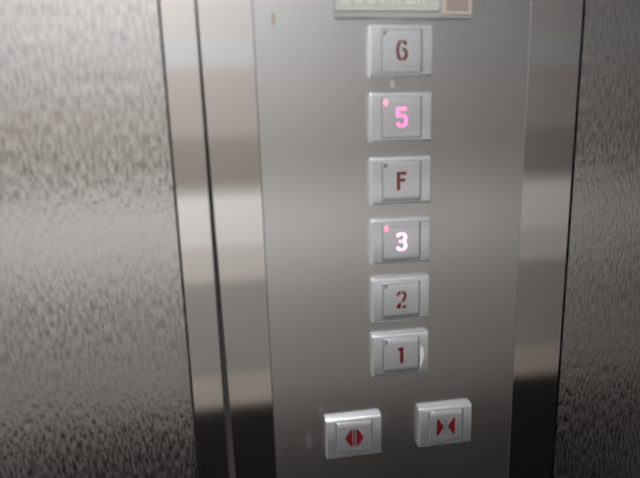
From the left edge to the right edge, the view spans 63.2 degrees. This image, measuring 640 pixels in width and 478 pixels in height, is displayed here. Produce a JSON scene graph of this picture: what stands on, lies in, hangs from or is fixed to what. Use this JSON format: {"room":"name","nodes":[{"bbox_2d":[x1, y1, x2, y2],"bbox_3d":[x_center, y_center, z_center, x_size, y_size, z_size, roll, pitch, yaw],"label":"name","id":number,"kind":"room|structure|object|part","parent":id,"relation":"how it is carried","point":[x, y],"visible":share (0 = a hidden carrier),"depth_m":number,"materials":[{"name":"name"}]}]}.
{"room":"elevator interior","nodes":[
{"label":"elevator interior","id":0,"kind":"room"},
{"bbox_2d":[0,0,639,477],"bbox_3d":[0.194,0.103,0.378,2.500,2.250,0.050,-3,12,-8],"label":"wall","id":1,"kind":"structure","parent":0,"point":[96,375],"depth_m":0.29,"materials":[{"name":"metal"}]},
{"bbox_2d":[160,0,229,477],"bbox_3d":[-0.066,0.123,0.321,0.017,2.250,0.012,-3,12,-8],"label":"trim","id":2,"kind":"structure","parent":1,"relation":"attached to","point":[179,17],"depth_m":0.29,"materials":[{"name":"silver metal"}]},
{"bbox_2d":[197,0,582,477],"bbox_3d":[0.046,0.082,0.328,0.224,1.720,0.017,-3,12,-8],"label":"control panel","id":3,"kind":"object","parent":1,"relation":"attached to","point":[288,84],"depth_m":0.31,"materials":[{"name":"silver metal"}]},
{"bbox_3d":[0.021,0.123,0.326,0.035,0.027,0.005,-3,12,-8],"label":"door open button","id":4,"kind":"part","parent":3,"relation":"part of","materials":[{"name":"silver metal"}]},
{"bbox_3d":[0.049,0.070,0.320,0.035,0.027,0.005,-3,12,-8],"label":"floor button","id":5,"kind":"part","parent":3,"relation":"part of","materials":[{"name":"silver metal"}]},
{"bbox_3d":[0.048,0.036,0.313,0.035,0.027,0.005,-3,12,-8],"label":"floor button","id":6,"kind":"part","parent":3,"relation":"part of","materials":[{"name":"silver metal"}]},
{"bbox_3d":[0.047,0.001,0.306,0.035,0.027,0.005,-3,12,-8],"label":"floor button","id":7,"kind":"part","parent":3,"relation":"part of","materials":[{"name":"silver metal"}]},
{"bbox_3d":[0.046,-0.034,0.299,0.035,0.027,0.005,-3,12,-8],"label":"floor button","id":8,"kind":"part","parent":3,"relation":"part of","materials":[{"name":"silver metal"}]},
{"bbox_3d":[0.045,-0.068,0.292,0.035,0.027,0.005,-3,12,-8],"label":"floor button","id":9,"kind":"part","parent":3,"relation":"part of","materials":[{"name":"silver metal"}]},
{"bbox_3d":[0.044,-0.103,0.285,0.035,0.027,0.005,-3,12,-8],"label":"floor button","id":10,"kind":"part","parent":3,"relation":"part of","materials":[{"name":"silver metal"}]},
{"bbox_2d":[334,0,471,18],"bbox_3d":[0.046,-0.132,0.281,0.078,0.024,0.002,-3,12,-8],"label":"plate","id":11,"kind":"object","parent":3,"relation":"attached to","point":[343,9],"visible":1,"depth_m":0.28,"materials":[{"name":"grey metal"}]},
{"bbox_3d":[0.037,-0.132,0.279,0.057,0.017,0.001,-3,12,-8],"label":"panel","id":12,"kind":"part","parent":11,"relation":"part of","materials":[{"name":"grey plastic"}]},
{"bbox_2d":[442,0,471,13],"bbox_3d":[0.075,-0.132,0.285,0.017,0.017,0.001,-3,12,-8],"label":"sticker","id":13,"kind":"object","parent":11,"relation":"attached to","point":[448,6],"visible":1,"depth_m":0.29,"materials":[{"name":"beige paper"}]},
{"bbox_3d":[0.080,0.119,0.335,0.035,0.027,0.005,-3,12,-8],"label":"door close button","id":14,"kind":"part","parent":3,"relation":"part of","materials":[{"name":"silver metal"}]}
]}

